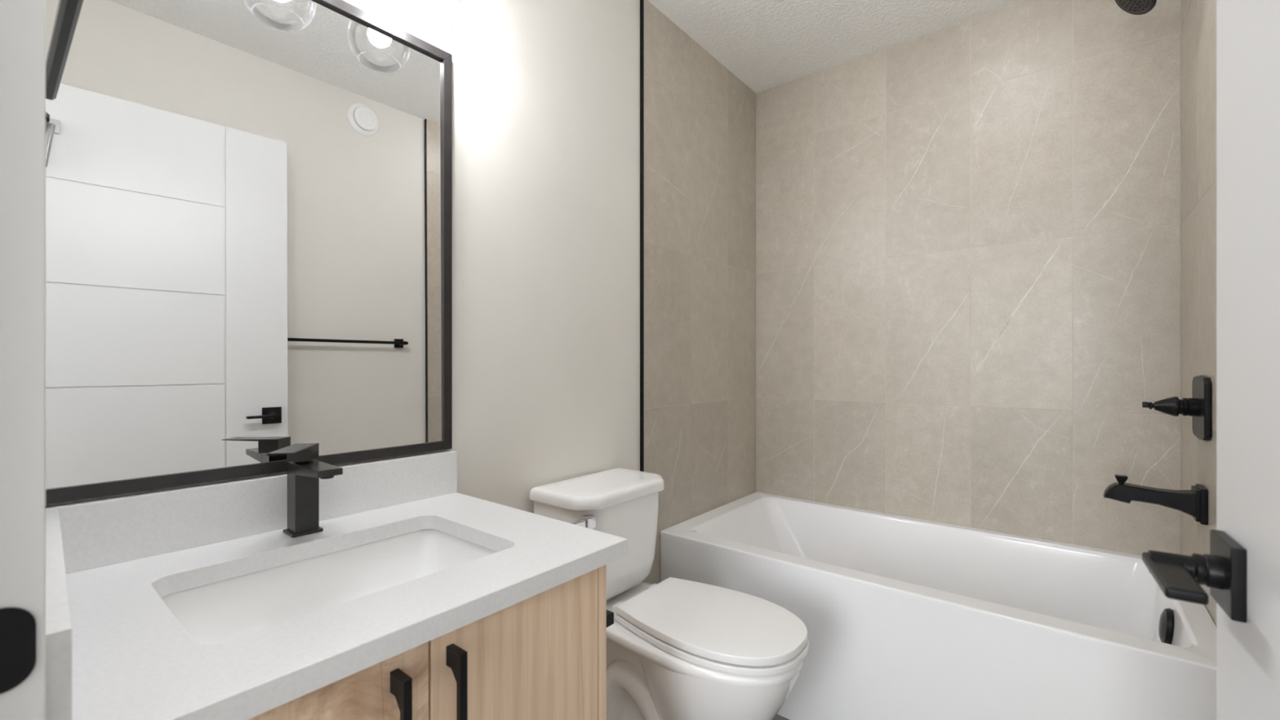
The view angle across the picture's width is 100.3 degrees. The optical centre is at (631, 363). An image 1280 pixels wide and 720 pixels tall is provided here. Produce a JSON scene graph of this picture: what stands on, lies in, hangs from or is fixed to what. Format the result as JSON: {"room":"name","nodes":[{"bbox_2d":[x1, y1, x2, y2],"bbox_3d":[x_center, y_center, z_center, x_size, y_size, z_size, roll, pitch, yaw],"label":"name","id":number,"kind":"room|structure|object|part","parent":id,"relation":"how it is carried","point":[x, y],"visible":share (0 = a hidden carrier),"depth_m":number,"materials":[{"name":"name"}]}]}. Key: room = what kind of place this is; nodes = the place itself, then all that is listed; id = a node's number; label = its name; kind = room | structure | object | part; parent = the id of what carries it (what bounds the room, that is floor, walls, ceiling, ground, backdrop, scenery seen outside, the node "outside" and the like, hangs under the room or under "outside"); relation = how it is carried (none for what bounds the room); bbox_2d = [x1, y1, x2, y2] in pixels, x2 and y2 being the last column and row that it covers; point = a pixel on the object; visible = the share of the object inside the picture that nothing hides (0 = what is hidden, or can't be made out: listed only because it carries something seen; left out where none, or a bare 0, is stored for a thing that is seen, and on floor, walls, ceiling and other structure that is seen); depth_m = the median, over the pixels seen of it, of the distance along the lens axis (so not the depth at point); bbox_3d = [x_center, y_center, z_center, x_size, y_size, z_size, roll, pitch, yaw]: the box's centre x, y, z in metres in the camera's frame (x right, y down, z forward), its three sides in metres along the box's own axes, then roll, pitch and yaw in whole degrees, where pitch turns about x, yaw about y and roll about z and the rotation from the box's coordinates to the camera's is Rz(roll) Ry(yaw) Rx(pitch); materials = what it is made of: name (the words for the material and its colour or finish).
{"room":"bathroom","nodes":[
{"label":"bathroom","id":0,"kind":"room"},
{"bbox_2d":[45,0,755,583],"bbox_3d":[-0.177,-0.104,1.785,0.130,2.488,2.535,0,0,39],"label":"wall","id":1,"kind":"structure","parent":0,"point":[546,93],"depth_m":1.77,"materials":[{"name":"paint"}]},
{"bbox_2d":[45,0,452,504],"bbox_3d":[-0.684,-0.282,1.074,0.016,0.992,0.712,0,0,39],"label":"wall mirror","id":2,"kind":"object","parent":1,"relation":"attached to","point":[249,202],"visible":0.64,"depth_m":1.00,"materials":[{"name":"black mirror"}]},
{"bbox_3d":[-0.684,0.203,1.074,0.016,0.022,0.712,0,0,39],"label":"frame rail","id":3,"kind":"part","parent":2,"relation":"part of","materials":[{"name":"black metal"}]},
{"bbox_3d":[-0.684,-0.767,1.074,0.016,0.022,0.712,0,0,39],"label":"frame rail","id":4,"kind":"part","parent":2,"relation":"part of","materials":[{"name":"black metal"}]},
{"bbox_3d":[-0.465,-0.282,1.340,0.016,0.991,0.022,0,0,39],"label":"frame rail","id":5,"kind":"part","parent":2,"relation":"part of","materials":[{"name":"black metal"}]},
{"bbox_2d":[45,449,457,573],"bbox_3d":[-0.677,0.271,1.072,0.030,0.103,0.716,0,0,39],"label":"backsplash","id":6,"kind":"structure","parent":1,"relation":"attached to","point":[100,532],"depth_m":0.97,"materials":[{"name":"white stone"}]},
{"bbox_2d":[640,0,644,582],"bbox_3d":[0.037,-0.100,1.953,0.015,2.480,0.004,0,0,39],"label":"trim","id":7,"kind":"structure","parent":1,"relation":"attached to","point":[642,2],"depth_m":1.95,"materials":[{"name":"black metal"}]},
{"bbox_3d":[-0.606,-0.850,1.028,0.196,0.199,0.582,0,0,39],"label":"vanity light","id":8,"kind":"object","parent":1,"relation":"attached to","visible":0},
{"bbox_2d":[420,0,442,7],"bbox_3d":[-0.445,-0.849,1.181,0.054,0.112,0.054,0,0,39],"label":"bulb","id":9,"kind":"object","parent":8,"relation":"attached to","point":[430,3],"depth_m":1.18,"materials":[{"name":"white glass"}]},
{"bbox_2d":[772,714,789,719],"bbox_3d":[-0.410,1.180,0.178,1.950,0.080,5.355,0,0,39],"label":"floor","id":10,"kind":"structure","parent":0,"point":[777,717],"depth_m":1.72,"materials":[{"name":"grey plastic"}]},
{"bbox_2d":[247,564,606,719],"bbox_3d":[-0.464,0.747,0.882,0.600,0.787,0.668,0,0,39],"label":"vanity cabinet","id":11,"kind":"object","parent":10,"relation":"on","point":[542,655],"visible":0.4,"depth_m":0.79,"materials":[{"name":"brown wood"}]},
{"bbox_2d":[45,449,628,719],"bbox_3d":[-0.464,0.286,0.892,0.588,0.133,0.725,0,0,39],"label":"countertop","id":12,"kind":"structure","parent":11,"relation":"on","point":[115,650],"depth_m":0.79,"materials":[{"name":"white stone"}]},
{"bbox_2d":[267,443,342,537],"bbox_3d":[-0.607,0.238,0.971,0.154,0.168,0.105,0,0,39],"label":"faucet","id":13,"kind":"object","parent":12,"relation":"on","point":[304,472],"visible":1,"depth_m":1.00,"materials":[{"name":"black metal"}]},
{"bbox_3d":[-0.619,0.171,0.982,0.042,0.032,0.117,0,0,-11],"label":"lever","id":14,"kind":"part","parent":13,"relation":"part of","materials":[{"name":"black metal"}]},
{"bbox_3d":[-0.630,0.319,1.023,0.051,0.006,0.053,0,0,39],"label":"plate","id":15,"kind":"part","parent":13,"relation":"part of","materials":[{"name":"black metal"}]},
{"bbox_3d":[-0.572,0.197,0.976,0.107,0.020,0.041,0,0,39],"label":"spout","id":16,"kind":"part","parent":13,"relation":"part of","materials":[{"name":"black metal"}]},
{"bbox_2d":[160,528,497,644],"bbox_3d":[-0.461,0.422,0.878,0.366,0.137,0.516,0,0,39],"label":"sink","id":17,"kind":"object","parent":12,"relation":"in","point":[226,610],"visible":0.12,"depth_m":0.97,"materials":[{"name":"white ceramic"}]},
{"bbox_3d":[-0.370,0.678,0.593,0.020,0.644,0.301,0,0,39],"label":"cabinet door","id":18,"kind":"part","parent":11,"relation":"part of","materials":[{"name":"brown wood"}]},
{"bbox_3d":[-0.283,0.481,0.656,0.034,0.198,0.011,0,0,39],"label":"handle","id":19,"kind":"part","parent":11,"relation":"part of","materials":[{"name":"black metal"}]},
{"bbox_3d":[-0.234,0.481,0.716,0.034,0.198,0.011,0,0,39],"label":"handle","id":20,"kind":"part","parent":11,"relation":"part of","materials":[{"name":"black metal"}]},
{"bbox_3d":[-0.171,0.678,0.836,0.020,0.644,0.322,0,0,39],"label":"cabinet door","id":21,"kind":"part","parent":11,"relation":"part of","materials":[{"name":"brown wood"}]},
{"bbox_3d":[-0.271,0.747,1.143,0.566,0.787,0.020,0,0,39],"label":"panel","id":22,"kind":"part","parent":11,"relation":"part of","materials":[{"name":"brown wood"}]},
{"bbox_2d":[606,609,613,627],"bbox_3d":[-0.105,0.490,1.052,0.163,0.046,0.051,0,0,39],"label":"toilet paper holder","id":23,"kind":"object","parent":11,"relation":"attached to","point":[610,615],"visible":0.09,"depth_m":1.02,"materials":[{"name":"black metal"}]},
{"bbox_2d":[528,467,808,719],"bbox_3d":[0.088,0.747,1.436,0.723,0.786,0.460,0,0,39],"label":"toilet","id":24,"kind":"object","parent":10,"relation":"on","point":[677,649],"visible":0.91,"depth_m":1.38,"materials":[{"name":"white ceramic"}]},
{"bbox_3d":[-0.126,0.416,1.390,0.045,0.035,0.115,0,0,20],"label":"flush lever","id":25,"kind":"part","parent":24,"relation":"part of","materials":[{"name":"silver metal"}]},
{"bbox_3d":[-0.084,0.537,1.617,0.219,0.291,0.374,0,0,39],"label":"tank","id":26,"kind":"part","parent":24,"relation":"part of","materials":[{"name":"white ceramic"}]},
{"bbox_3d":[-0.081,0.372,1.614,0.236,0.038,0.399,0,0,39],"label":"tank lid","id":27,"kind":"part","parent":24,"relation":"part of","materials":[{"name":"white ceramic"}]},
{"bbox_3d":[0.215,0.661,1.392,0.464,0.022,0.338,0,0,39],"label":"lid","id":28,"kind":"part","parent":24,"relation":"part of","materials":[{"name":"white plastic"}]},
{"bbox_2d":[660,492,1216,719],"bbox_3d":[0.930,0.887,1.867,1.476,0.506,0.801,0,0,39],"label":"bathtub","id":29,"kind":"object","parent":10,"relation":"on","point":[904,618],"visible":0.79,"depth_m":1.61,"materials":[{"name":"white ceramic"}]},
{"bbox_2d":[647,0,1022,93],"bbox_3d":[-0.410,-1.380,0.178,1.950,0.080,5.355,0,0,39],"label":"ceiling","id":30,"kind":"structure","parent":0,"point":[766,44],"depth_m":2.13,"materials":[{"name":"white paint"}]},
{"bbox_2d":[755,0,1181,555],"bbox_3d":[1.217,-0.100,2.215,1.507,2.480,0.100,0,0,39],"label":"wall","id":31,"kind":"structure","parent":0,"point":[968,232],"depth_m":2.04,"materials":[{"name":"tile"}]},
{"bbox_2d":[1181,0,1216,626],"bbox_3d":[1.043,-0.100,0.728,0.142,2.480,2.620,0,0,39],"label":"wall","id":32,"kind":"structure","parent":0,"point":[1198,17],"depth_m":1.47,"materials":[{"name":"tile"}]},
{"bbox_2d":[1115,0,1156,14],"bbox_3d":[1.434,-1.021,1.457,0.178,0.090,0.113,0,0,39],"label":"shower","id":33,"kind":"object","parent":32,"relation":"attached to","point":[1131,6],"visible":1,"depth_m":1.50,"materials":[{"name":"black metal"}]},
{"bbox_2d":[1103,474,1208,524],"bbox_3d":[1.425,0.365,1.463,0.200,0.100,0.080,0,0,39],"label":"tub spout","id":34,"kind":"object","parent":32,"relation":"attached to","point":[1193,502],"visible":1,"depth_m":1.43,"materials":[{"name":"black metal"}]},
{"bbox_3d":[1.377,0.327,1.503,0.027,0.023,0.027,0,0,39],"label":"diverter knob","id":35,"kind":"part","parent":34,"relation":"part of","materials":[{"name":"black metal"}]},
{"bbox_3d":[1.418,0.369,1.469,0.182,0.067,0.068,0,0,39],"label":"spout","id":36,"kind":"part","parent":34,"relation":"part of","materials":[{"name":"black metal"}]},
{"bbox_2d":[1142,375,1212,440],"bbox_3d":[1.456,0.115,1.438,0.120,0.168,0.176,0,0,39],"label":"shower valve","id":37,"kind":"object","parent":32,"relation":"attached to","point":[1199,406],"visible":1,"depth_m":1.40,"materials":[{"name":"black metal"}]},
{"bbox_3d":[1.460,0.115,1.434,0.084,0.054,0.054,0,0,39],"label":"valve handle","id":38,"kind":"part","parent":37,"relation":"part of","materials":[{"name":"black metal"}]},
{"bbox_3d":[-0.375,-0.100,0.277,1.507,2.480,0.123,0,0,39],"label":"wall","id":39,"kind":"structure","parent":0,"visible":0},
{"bbox_2d":[0,0,45,719],"bbox_3d":[-0.181,0.085,0.114,0.822,2.110,0.116,0,0,39],"label":"trim","id":40,"kind":"structure","parent":39,"relation":"attached to","point":[22,22],"depth_m":0.40,"materials":[{"name":"white paint"}]},
{"bbox_3d":[-0.468,0.210,0.382,0.003,0.062,0.056,0,0,39],"label":"strike plate","id":41,"kind":"part","parent":40,"relation":"part of","materials":[{"name":"black metal"}]},
{"bbox_2d":[45,0,83,100],"bbox_3d":[-0.687,-0.395,0.631,0.452,0.018,0.036,0,0,39],"label":"frame","id":42,"kind":"structure","parent":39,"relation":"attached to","point":[68,11],"depth_m":0.64,"materials":[{"name":"black metal"}]},
{"bbox_2d":[1142,0,1279,719],"bbox_3d":[0.380,0.089,0.240,0.167,2.058,0.785,0,0,39],"label":"door","id":43,"kind":"structure","parent":39,"relation":"in","point":[1241,571],"depth_m":0.48,"materials":[{"name":"white paint"}]},
{"bbox_3d":[0.520,0.201,0.499,0.056,0.031,0.114,0,0,39],"label":"lever handle","id":44,"kind":"part","parent":43,"relation":"part of","materials":[{"name":"black metal"}]}
]}

